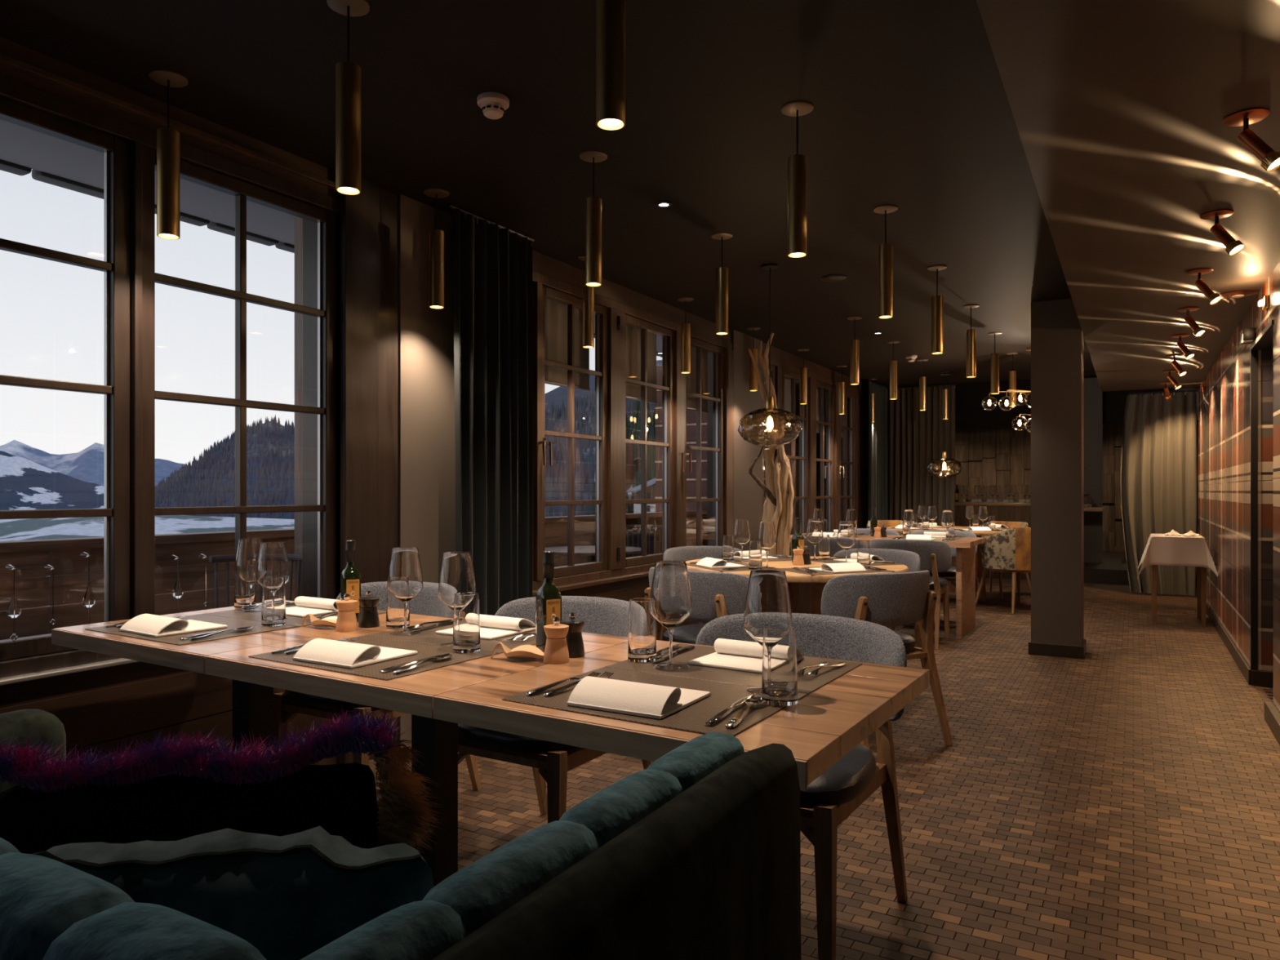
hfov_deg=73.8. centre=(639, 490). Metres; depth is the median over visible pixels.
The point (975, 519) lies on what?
water tumbler
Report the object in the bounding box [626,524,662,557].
wicker chair
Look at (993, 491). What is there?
bowl
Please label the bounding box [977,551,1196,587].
step
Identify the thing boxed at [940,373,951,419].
pendant lamp
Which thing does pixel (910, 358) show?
smoke detector
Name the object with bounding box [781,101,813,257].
pendant lamp
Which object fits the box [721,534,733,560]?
water tumbler
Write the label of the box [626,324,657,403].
window blind
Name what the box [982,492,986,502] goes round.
water tumbler
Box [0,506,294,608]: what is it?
snowy ground
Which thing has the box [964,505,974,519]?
bowl
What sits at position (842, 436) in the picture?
window blind
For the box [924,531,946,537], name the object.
napkin
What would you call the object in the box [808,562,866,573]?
napkin
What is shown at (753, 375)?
pendant lamp
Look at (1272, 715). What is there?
baseboard
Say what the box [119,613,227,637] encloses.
napkin
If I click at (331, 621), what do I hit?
dish
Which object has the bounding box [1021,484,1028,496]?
bowl
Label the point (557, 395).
mountain slope
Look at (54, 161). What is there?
roof eave
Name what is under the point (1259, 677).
baseboard
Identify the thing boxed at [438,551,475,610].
bowl
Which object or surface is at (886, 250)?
pendant lamp
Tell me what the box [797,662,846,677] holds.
fork
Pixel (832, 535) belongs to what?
napkin
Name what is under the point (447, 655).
spoon
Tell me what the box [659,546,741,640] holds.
dining chair
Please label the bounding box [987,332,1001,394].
pendant lamp
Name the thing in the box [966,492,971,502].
water tumbler
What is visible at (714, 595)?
dining chair
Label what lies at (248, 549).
bowl
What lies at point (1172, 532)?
folded napkin
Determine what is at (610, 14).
pendant lamp
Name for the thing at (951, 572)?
dining chair
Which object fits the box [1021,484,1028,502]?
wine glass
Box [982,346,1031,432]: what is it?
chandelier
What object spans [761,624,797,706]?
water tumbler
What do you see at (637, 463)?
chalet
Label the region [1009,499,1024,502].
napkin
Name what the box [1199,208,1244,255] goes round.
spotlight
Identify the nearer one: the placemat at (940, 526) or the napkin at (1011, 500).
the placemat at (940, 526)
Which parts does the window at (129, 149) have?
sash rail, sash rail, frame post, sash, frame rail, sash rail, frame post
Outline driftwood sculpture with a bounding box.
[747,333,794,555]
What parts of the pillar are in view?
baseboard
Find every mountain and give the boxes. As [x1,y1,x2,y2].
[0,440,187,487]
[0,450,103,510]
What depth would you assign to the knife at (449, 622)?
2.42 m
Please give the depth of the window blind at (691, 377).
6.78 m
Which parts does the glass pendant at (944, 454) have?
lamp shade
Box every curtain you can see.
[447,203,534,615]
[867,379,888,520]
[887,383,956,525]
[1120,389,1198,595]
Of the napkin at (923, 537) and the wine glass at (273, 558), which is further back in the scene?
the napkin at (923, 537)
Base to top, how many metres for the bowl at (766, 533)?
0.149 m
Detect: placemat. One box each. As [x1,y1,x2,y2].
[84,613,295,645]
[204,601,386,626]
[248,635,497,680]
[364,619,535,653]
[502,666,807,736]
[605,643,862,694]
[686,561,780,571]
[712,555,791,562]
[777,566,894,575]
[810,558,904,565]
[835,533,870,536]
[889,527,922,530]
[893,537,957,541]
[901,536,964,538]
[916,525,944,528]
[955,529,1002,531]
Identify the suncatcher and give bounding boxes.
[6,564,21,642]
[46,564,56,625]
[82,551,95,624]
[172,555,182,613]
[200,553,208,606]
[650,505,656,530]
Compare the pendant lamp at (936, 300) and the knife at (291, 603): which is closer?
the knife at (291, 603)
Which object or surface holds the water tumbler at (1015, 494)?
on the countertop
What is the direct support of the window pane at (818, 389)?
attached to the window at (851, 468)
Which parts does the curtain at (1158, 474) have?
rail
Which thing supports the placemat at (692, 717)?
on the dining table at (824, 725)
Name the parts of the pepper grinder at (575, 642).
knob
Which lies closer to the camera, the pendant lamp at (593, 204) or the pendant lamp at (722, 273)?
the pendant lamp at (593, 204)
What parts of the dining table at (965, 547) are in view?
leg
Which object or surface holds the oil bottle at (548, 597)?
on the dining table at (413, 695)
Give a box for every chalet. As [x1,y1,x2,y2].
[626,478,655,513]
[633,457,640,471]
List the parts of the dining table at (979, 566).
cross panel, leg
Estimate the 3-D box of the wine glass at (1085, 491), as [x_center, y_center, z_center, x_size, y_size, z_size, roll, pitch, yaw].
[5.799,0.104,11.144,0.094,0.232,0.094,0,0,30]
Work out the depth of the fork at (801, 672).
1.82 m
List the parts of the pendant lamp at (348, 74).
cord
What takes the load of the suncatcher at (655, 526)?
hanging from the window at (612, 317)
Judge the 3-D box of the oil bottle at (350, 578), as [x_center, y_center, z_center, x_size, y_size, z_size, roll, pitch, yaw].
[-0.862,0.269,2.543,0.051,0.243,0.053,0,0,-32]
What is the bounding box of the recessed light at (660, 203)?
[654,200,673,207]
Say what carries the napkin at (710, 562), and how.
on the placemat at (735, 562)
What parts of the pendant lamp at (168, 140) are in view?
cord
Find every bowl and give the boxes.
[234,537,262,584]
[256,542,289,585]
[387,546,422,602]
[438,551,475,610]
[649,560,692,629]
[733,519,750,546]
[743,569,792,645]
[757,521,776,551]
[806,518,822,545]
[902,509,914,527]
[917,505,926,519]
[927,506,937,520]
[941,510,953,528]
[958,485,964,496]
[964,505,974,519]
[973,484,981,496]
[989,484,996,496]
[1005,484,1013,496]
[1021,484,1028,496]
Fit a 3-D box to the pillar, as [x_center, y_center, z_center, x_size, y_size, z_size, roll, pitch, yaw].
[2.944,-0.087,6.014,0.344,2.455,0.350,0,0,30]
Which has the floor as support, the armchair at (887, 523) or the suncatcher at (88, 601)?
the armchair at (887, 523)
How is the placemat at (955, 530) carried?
on the dining table at (979, 566)
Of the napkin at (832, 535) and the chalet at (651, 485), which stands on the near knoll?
the chalet at (651, 485)
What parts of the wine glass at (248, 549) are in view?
stem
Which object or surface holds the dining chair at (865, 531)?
on the floor
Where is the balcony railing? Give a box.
[0,510,706,639]
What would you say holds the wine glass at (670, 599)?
on the placemat at (807, 685)
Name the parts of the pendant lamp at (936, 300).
cord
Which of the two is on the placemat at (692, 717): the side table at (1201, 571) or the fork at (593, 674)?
the fork at (593, 674)
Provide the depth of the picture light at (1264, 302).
4.37 m
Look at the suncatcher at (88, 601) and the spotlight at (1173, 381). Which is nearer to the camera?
the suncatcher at (88, 601)
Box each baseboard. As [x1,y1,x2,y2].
[1196,596,1251,684]
[1251,670,1273,687]
[1264,701,1279,745]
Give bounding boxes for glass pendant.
[737,263,802,446]
[926,370,962,478]
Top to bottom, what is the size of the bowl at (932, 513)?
0.149 m
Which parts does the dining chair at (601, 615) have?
rail, seat, leg, leg, backrest, rail, leg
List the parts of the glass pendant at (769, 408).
cord, lamp shade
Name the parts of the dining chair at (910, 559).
backrest, rail, leg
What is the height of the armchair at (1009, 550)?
0.803 m
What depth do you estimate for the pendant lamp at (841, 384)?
8.97 m
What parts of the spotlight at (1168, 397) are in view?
ceiling plate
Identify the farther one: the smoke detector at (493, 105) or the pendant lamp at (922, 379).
the pendant lamp at (922, 379)
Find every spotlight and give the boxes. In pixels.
[1159,382,1171,400]
[1162,369,1181,389]
[1165,354,1186,376]
[1170,333,1194,359]
[1177,306,1204,337]
[1186,268,1221,305]
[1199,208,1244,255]
[1222,107,1279,172]
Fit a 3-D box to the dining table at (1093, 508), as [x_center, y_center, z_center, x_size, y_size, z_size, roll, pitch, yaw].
[5.685,0.595,11.268,0.760,0.750,0.700,0,0,30]
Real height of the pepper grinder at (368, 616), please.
0.102 m
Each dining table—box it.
[51,600,433,754]
[204,616,627,886]
[433,640,929,791]
[789,533,890,542]
[868,535,985,639]
[886,526,1004,601]
[1084,506,1103,565]
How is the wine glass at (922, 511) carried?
on the placemat at (940, 526)
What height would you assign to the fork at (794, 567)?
0.013 m
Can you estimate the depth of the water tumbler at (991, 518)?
8.39 m
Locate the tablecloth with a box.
[1137,533,1217,577]
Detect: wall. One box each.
[0,36,868,777]
[795,386,826,531]
[908,375,1199,430]
[955,422,1199,551]
[1084,377,1102,563]
[1198,260,1279,711]
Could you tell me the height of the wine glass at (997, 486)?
0.232 m
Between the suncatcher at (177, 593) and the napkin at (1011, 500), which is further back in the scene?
the napkin at (1011, 500)
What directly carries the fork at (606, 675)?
on the placemat at (692, 717)
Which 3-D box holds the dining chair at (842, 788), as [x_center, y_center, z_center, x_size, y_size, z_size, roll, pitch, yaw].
[0.382,0.750,2.256,0.601,0.786,0.582,0,0,31]
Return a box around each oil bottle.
[340,539,360,622]
[535,551,561,653]
[791,518,804,562]
[870,507,877,536]
[955,484,959,502]
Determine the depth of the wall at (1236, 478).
5.21 m
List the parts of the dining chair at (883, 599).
leg, backrest, seat, rail, rail, leg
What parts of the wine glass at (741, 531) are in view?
stem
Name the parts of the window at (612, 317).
frame post, lever, sash, lever, sash rail, sash rail, frame post, sash, frame rail, sash rail, sash rail, frame post, lever, sash, lever, sash rail, frame post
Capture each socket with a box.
[765,395,773,410]
[942,451,946,457]
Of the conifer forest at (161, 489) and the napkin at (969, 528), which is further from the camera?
the conifer forest at (161, 489)
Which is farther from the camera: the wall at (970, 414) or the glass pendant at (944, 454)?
the wall at (970, 414)
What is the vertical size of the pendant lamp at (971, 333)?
0.505 m
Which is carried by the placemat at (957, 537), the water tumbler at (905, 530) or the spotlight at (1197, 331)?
the water tumbler at (905, 530)
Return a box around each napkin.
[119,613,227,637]
[285,595,340,617]
[292,638,417,668]
[435,613,535,639]
[566,675,711,719]
[687,638,804,673]
[695,557,746,568]
[733,550,777,559]
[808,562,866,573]
[822,532,837,537]
[833,552,884,562]
[894,524,918,528]
[905,534,935,540]
[917,522,940,527]
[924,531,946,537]
[962,499,977,502]
[964,526,991,531]
[977,499,993,502]
[993,499,1008,502]
[995,524,1008,528]
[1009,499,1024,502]
[1164,529,1182,536]
[1182,530,1200,536]
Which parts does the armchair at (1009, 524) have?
leg, leg, leg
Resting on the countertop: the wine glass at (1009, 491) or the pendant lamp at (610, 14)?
the wine glass at (1009, 491)
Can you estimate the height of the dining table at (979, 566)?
0.753 m
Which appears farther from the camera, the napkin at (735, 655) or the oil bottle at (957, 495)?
the oil bottle at (957, 495)
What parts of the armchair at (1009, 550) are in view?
leg, seat, leg, leg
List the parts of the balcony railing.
handrail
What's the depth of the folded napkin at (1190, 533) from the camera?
7.32 m
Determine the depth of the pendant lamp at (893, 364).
7.50 m
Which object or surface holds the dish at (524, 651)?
on the dining table at (413, 695)
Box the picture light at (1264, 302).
[1257,294,1269,310]
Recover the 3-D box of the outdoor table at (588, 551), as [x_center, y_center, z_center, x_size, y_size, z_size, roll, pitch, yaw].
[-0.369,0.795,6.452,0.820,0.730,0.820,0,0,30]
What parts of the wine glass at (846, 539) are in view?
stem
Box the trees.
[589,400,655,515]
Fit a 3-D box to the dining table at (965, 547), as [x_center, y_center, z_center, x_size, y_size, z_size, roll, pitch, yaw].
[2.362,0.765,6.994,0.773,0.750,0.766,0,0,30]
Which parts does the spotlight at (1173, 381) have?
ceiling plate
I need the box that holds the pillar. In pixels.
[1028,298,1086,658]
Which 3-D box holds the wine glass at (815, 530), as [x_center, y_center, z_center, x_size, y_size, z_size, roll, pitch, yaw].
[0.979,0.271,4.781,0.094,0.232,0.094,0,0,30]
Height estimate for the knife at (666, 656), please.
0.006 m
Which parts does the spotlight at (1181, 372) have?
ceiling plate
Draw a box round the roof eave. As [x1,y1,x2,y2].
[0,119,901,395]
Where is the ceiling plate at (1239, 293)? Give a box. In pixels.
[1218,289,1258,297]
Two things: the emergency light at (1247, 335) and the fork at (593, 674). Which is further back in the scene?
the emergency light at (1247, 335)
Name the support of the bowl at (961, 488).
on the wine glass at (961, 488)
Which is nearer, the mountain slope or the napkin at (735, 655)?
the napkin at (735, 655)
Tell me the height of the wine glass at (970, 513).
0.232 m
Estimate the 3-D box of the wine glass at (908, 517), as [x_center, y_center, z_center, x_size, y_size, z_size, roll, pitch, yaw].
[2.246,0.271,7.128,0.094,0.232,0.094,0,0,30]
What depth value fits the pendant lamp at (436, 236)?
3.74 m
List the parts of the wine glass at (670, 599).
stem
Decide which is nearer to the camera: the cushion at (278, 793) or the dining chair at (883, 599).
the cushion at (278, 793)
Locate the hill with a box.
[155,421,294,519]
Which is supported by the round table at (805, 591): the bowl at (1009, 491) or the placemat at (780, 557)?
the placemat at (780, 557)
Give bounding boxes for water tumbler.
[234,574,255,608]
[261,576,285,626]
[386,579,409,628]
[453,592,480,653]
[627,598,656,662]
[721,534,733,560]
[748,540,762,569]
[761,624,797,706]
[817,534,830,559]
[850,520,857,537]
[857,539,870,568]
[902,523,910,536]
[911,514,917,527]
[922,515,929,529]
[946,522,955,539]
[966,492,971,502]
[972,514,978,526]
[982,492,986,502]
[988,515,995,530]
[997,492,1002,502]
[1013,492,1018,502]
[1084,497,1088,507]
[1088,497,1092,507]
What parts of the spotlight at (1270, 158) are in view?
stem, ceiling plate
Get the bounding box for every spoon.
[188,626,253,640]
[241,601,290,609]
[392,653,452,673]
[406,619,451,629]
[656,644,681,657]
[724,696,766,728]
[726,566,748,570]
[863,565,886,569]
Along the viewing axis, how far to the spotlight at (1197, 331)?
5.09 m
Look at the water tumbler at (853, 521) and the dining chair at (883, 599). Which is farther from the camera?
the water tumbler at (853, 521)
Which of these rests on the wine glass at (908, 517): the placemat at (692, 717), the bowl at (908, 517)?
the bowl at (908, 517)
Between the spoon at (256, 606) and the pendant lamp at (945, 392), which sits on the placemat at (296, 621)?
the spoon at (256, 606)
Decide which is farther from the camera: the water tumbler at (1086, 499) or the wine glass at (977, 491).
the wine glass at (977, 491)
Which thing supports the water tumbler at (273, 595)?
on the placemat at (232, 623)
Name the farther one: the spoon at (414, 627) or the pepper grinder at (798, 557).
the pepper grinder at (798, 557)
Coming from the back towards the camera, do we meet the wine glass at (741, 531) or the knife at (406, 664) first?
the wine glass at (741, 531)
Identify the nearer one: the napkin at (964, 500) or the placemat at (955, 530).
the placemat at (955, 530)
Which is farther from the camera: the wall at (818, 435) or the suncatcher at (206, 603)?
the wall at (818, 435)
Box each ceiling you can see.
[0,0,1096,387]
[976,0,1279,391]
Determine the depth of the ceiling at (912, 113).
3.12 m
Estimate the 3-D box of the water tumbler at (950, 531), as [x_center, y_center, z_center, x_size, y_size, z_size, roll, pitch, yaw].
[2.461,0.318,6.761,0.066,0.138,0.066,0,0,30]
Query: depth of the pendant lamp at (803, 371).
7.92 m
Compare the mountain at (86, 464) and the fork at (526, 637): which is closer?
the fork at (526, 637)
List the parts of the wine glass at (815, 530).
stem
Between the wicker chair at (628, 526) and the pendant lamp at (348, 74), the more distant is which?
the wicker chair at (628, 526)
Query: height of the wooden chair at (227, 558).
0.867 m
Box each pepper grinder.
[335,593,358,631]
[358,591,379,627]
[543,617,569,664]
[560,612,584,657]
[792,545,804,565]
[800,545,811,564]
[874,524,880,537]
[880,524,887,537]
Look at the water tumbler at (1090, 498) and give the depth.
11.13 m
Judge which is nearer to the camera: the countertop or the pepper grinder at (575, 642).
the pepper grinder at (575, 642)
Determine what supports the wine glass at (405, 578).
on the placemat at (428, 636)
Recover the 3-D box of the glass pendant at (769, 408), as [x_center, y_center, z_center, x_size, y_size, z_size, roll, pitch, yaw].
[0.757,-0.787,4.979,0.373,1.055,0.373,0,0,5]
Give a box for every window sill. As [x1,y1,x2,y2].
[0,657,140,685]
[532,570,648,596]
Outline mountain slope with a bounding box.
[544,360,662,516]
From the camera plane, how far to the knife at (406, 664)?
1.86 m
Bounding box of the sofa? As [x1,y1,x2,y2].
[0,708,800,959]
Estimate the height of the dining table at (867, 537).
0.750 m
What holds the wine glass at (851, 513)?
on the placemat
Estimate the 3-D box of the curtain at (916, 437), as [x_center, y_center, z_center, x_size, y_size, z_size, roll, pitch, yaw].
[3.441,-0.090,10.602,0.941,2.421,0.147,0,0,30]
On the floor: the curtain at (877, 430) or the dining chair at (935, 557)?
the dining chair at (935, 557)
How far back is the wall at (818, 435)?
13.11 m
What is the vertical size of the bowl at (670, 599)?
0.149 m
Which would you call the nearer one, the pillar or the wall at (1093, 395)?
the pillar
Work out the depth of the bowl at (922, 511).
9.01 m
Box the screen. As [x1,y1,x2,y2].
[654,365,791,546]
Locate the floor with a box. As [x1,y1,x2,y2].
[368,577,1279,959]
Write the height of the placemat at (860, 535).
0.003 m
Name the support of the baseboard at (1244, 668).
attached to the wall at (1236, 478)
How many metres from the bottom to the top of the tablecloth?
0.361 m
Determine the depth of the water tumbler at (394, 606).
2.40 m
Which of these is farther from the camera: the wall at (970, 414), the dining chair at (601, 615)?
the wall at (970, 414)
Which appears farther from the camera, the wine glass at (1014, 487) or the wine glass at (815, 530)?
the wine glass at (1014, 487)
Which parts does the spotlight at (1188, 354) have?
ceiling plate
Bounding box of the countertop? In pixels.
[954,502,1031,527]
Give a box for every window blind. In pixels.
[544,297,590,391]
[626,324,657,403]
[686,346,708,413]
[784,376,791,428]
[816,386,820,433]
[824,390,843,437]
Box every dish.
[301,613,337,626]
[490,642,544,658]
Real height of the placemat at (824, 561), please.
0.003 m
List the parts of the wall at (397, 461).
header trim, timber post, timber post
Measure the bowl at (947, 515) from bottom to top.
0.149 m
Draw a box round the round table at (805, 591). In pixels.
[686,555,908,614]
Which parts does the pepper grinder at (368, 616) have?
knob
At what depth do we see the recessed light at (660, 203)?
3.90 m
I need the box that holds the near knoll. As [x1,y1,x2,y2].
[594,420,653,506]
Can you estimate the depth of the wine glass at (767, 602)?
1.62 m
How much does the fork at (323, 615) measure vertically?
0.013 m
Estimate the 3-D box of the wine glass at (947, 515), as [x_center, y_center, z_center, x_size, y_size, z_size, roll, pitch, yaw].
[2.471,0.271,6.859,0.094,0.232,0.094,0,0,30]
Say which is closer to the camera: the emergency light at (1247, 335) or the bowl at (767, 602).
the bowl at (767, 602)
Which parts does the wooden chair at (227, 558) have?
rail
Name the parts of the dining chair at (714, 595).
leg, seat, backrest, leg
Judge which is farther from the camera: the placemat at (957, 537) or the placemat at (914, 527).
the placemat at (914, 527)
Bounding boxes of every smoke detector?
[476,92,509,119]
[905,355,917,362]
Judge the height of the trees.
50.415 m
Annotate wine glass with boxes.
[234,537,262,612]
[256,542,289,621]
[387,546,422,635]
[438,551,475,647]
[649,560,692,671]
[733,519,750,561]
[743,569,792,695]
[757,521,776,568]
[806,518,822,560]
[813,508,823,523]
[836,520,855,562]
[845,509,857,522]
[902,509,914,537]
[917,505,926,527]
[927,506,937,529]
[941,510,953,538]
[958,485,964,502]
[964,485,969,496]
[964,505,974,526]
[973,484,981,502]
[977,506,987,526]
[980,485,985,497]
[989,484,996,502]
[995,484,1000,499]
[1005,484,1013,502]
[1011,484,1017,497]
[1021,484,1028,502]
[1026,484,1031,499]
[1084,489,1088,497]
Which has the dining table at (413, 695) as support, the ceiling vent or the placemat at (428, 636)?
the placemat at (428, 636)
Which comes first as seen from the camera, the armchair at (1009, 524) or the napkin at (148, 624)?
the napkin at (148, 624)
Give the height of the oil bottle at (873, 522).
0.243 m
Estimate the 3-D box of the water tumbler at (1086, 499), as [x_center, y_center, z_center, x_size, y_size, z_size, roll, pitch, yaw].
[5.775,0.151,11.043,0.066,0.138,0.066,0,0,30]
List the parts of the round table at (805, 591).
leg, cross panel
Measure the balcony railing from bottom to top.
1.018 m
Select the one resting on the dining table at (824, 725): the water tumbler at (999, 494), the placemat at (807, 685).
the placemat at (807, 685)
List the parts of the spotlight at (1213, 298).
stem, ceiling plate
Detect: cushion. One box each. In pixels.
[0,702,445,863]
[32,826,433,959]
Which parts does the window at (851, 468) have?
frame post, frame post, sash rail, frame post, frame rail, sash rail, frame post, lever, lever, sash rail, pane, pane, pane, pane, frame post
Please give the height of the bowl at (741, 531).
0.149 m
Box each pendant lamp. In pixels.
[148,69,187,239]
[326,0,369,195]
[423,188,449,308]
[578,254,594,347]
[579,150,607,286]
[595,0,625,130]
[677,297,693,373]
[711,232,732,334]
[746,327,759,391]
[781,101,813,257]
[797,348,809,404]
[836,365,847,414]
[847,316,862,384]
[867,378,876,422]
[873,204,897,318]
[886,341,899,399]
[916,359,928,410]
[927,265,946,354]
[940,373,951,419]
[962,304,979,377]
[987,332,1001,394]
[1006,352,1018,406]
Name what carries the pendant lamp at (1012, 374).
hanging from the ceiling at (912, 113)
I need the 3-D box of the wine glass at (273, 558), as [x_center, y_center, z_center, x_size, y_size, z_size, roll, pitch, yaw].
[-1.101,0.271,2.560,0.094,0.232,0.094,0,0,30]
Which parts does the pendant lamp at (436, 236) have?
cord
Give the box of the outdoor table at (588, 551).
[544,545,640,562]
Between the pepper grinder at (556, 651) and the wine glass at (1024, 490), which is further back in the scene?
the wine glass at (1024, 490)
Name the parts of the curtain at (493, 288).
rail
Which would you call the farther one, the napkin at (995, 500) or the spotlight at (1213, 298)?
the napkin at (995, 500)
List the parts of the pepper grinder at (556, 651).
knob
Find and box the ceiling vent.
[820,274,846,281]
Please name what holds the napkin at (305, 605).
on the placemat at (296, 621)
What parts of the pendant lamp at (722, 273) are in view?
cord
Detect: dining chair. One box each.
[273,581,481,791]
[457,595,653,823]
[644,567,749,644]
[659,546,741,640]
[695,613,907,959]
[791,537,858,556]
[820,569,952,749]
[832,548,926,669]
[857,528,898,535]
[870,538,951,649]
[910,529,977,586]
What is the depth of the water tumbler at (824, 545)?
4.82 m
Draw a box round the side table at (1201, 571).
[1151,534,1207,626]
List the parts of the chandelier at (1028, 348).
globe, arm, arm, globe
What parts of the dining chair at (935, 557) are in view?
backrest, leg, seat, rail, leg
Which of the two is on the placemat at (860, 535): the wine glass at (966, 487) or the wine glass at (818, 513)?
the wine glass at (818, 513)
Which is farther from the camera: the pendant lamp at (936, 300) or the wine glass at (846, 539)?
the pendant lamp at (936, 300)
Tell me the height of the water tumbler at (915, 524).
0.138 m
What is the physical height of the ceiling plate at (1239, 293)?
0.021 m
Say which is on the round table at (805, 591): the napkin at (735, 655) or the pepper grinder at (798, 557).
the pepper grinder at (798, 557)
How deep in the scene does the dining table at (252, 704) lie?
2.33 m
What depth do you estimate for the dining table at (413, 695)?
1.98 m
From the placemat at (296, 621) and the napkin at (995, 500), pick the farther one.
the napkin at (995, 500)
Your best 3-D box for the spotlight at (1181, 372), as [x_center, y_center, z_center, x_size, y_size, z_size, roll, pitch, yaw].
[4.322,-1.006,6.874,0.144,0.179,0.121,0,0,38]
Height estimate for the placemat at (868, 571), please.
0.003 m
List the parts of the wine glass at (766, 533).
stem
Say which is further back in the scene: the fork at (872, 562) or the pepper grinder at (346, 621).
the fork at (872, 562)
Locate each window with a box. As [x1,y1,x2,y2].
[0,75,340,678]
[532,270,733,590]
[762,355,861,547]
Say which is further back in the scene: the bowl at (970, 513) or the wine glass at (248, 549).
the bowl at (970, 513)
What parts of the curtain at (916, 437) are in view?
rail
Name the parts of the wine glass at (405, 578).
stem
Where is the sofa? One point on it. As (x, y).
(694, 854)
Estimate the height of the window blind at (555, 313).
0.555 m
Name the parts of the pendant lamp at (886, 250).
cord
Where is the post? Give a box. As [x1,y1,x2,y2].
[294,216,302,599]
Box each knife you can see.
[178,626,254,639]
[240,602,294,611]
[379,653,450,672]
[408,621,453,631]
[652,645,695,662]
[704,694,754,725]
[721,567,748,569]
[864,567,881,570]
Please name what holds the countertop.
on the step
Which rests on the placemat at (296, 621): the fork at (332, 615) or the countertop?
the fork at (332, 615)
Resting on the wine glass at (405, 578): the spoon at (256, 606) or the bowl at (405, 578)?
the bowl at (405, 578)
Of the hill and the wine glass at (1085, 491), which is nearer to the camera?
the wine glass at (1085, 491)
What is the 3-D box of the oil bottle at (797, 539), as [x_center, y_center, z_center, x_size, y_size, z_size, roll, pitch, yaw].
[0.855,0.269,4.611,0.051,0.243,0.053,0,0,-32]
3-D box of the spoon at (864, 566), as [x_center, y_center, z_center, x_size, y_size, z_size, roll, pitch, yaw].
[1.145,0.379,4.232,0.037,0.012,0.198,0,0,-31]
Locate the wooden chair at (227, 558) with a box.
[208,553,302,608]
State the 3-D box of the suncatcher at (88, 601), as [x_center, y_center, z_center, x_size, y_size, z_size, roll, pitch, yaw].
[-1.720,0.312,2.652,0.037,0.242,0.038,0,0,30]
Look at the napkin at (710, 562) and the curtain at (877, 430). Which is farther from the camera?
the curtain at (877, 430)
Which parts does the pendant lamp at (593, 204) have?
cord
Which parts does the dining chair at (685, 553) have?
leg, backrest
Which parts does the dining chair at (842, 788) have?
backrest, rail, leg, seat, rail, leg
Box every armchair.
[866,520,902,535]
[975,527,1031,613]
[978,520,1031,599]
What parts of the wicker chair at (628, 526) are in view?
rail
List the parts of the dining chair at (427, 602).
leg, rail, seat, leg, rail, backrest, leg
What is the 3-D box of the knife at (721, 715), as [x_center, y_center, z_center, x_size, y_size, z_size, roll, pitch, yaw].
[0.163,0.382,1.502,0.021,0.006,0.227,0,0,27]
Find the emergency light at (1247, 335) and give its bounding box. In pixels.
[1240,327,1255,344]
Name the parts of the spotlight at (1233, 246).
stem, ceiling plate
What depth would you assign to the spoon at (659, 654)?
2.01 m
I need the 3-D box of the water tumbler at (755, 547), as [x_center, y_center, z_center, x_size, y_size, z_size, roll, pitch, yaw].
[0.570,0.318,4.217,0.066,0.138,0.066,0,0,30]
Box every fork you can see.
[105,615,180,626]
[115,614,190,626]
[270,637,348,653]
[284,637,359,653]
[303,611,337,617]
[315,613,337,618]
[495,632,535,641]
[506,633,535,641]
[525,671,600,695]
[543,671,613,696]
[791,567,813,573]
[794,567,817,573]
[797,661,830,677]
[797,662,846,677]
[870,561,894,563]
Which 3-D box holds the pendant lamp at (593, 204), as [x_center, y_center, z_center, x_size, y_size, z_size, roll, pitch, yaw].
[-0.182,-1.062,3.349,0.110,0.505,0.110,0,0,30]
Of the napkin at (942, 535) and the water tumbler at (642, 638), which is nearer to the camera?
the water tumbler at (642, 638)
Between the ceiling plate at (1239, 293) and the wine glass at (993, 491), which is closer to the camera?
the ceiling plate at (1239, 293)
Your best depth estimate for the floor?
3.09 m
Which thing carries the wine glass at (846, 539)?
on the placemat at (868, 571)
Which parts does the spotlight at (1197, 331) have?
ceiling plate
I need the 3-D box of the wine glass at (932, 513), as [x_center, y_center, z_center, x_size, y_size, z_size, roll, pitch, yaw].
[2.932,0.271,8.560,0.094,0.232,0.094,0,0,30]
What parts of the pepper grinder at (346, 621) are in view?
knob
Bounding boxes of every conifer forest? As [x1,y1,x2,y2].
[155,414,294,519]
[544,390,655,516]
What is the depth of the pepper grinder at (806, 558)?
4.52 m
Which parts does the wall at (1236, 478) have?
wall panel, wall panel, wall panel, wall panel, wall panel, wall panel, wall panel, wall panel, wall panel, wall panel, wall panel, wall panel, wall panel, wall panel, wall panel, corner trim, lintel trim, wall panel, wall panel, wall panel, wall panel, wall panel, wall panel, wall panel, wall panel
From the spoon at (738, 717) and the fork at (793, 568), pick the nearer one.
the spoon at (738, 717)
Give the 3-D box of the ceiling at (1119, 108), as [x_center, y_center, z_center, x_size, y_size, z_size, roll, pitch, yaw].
[2.527,-1.305,3.275,1.704,0.420,13.200,0,0,30]
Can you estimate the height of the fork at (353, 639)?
0.013 m
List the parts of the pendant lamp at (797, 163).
cord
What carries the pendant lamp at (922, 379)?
hanging from the ceiling at (912, 113)
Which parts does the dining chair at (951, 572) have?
seat, backrest, rail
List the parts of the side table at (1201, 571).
leg, leg, leg, leg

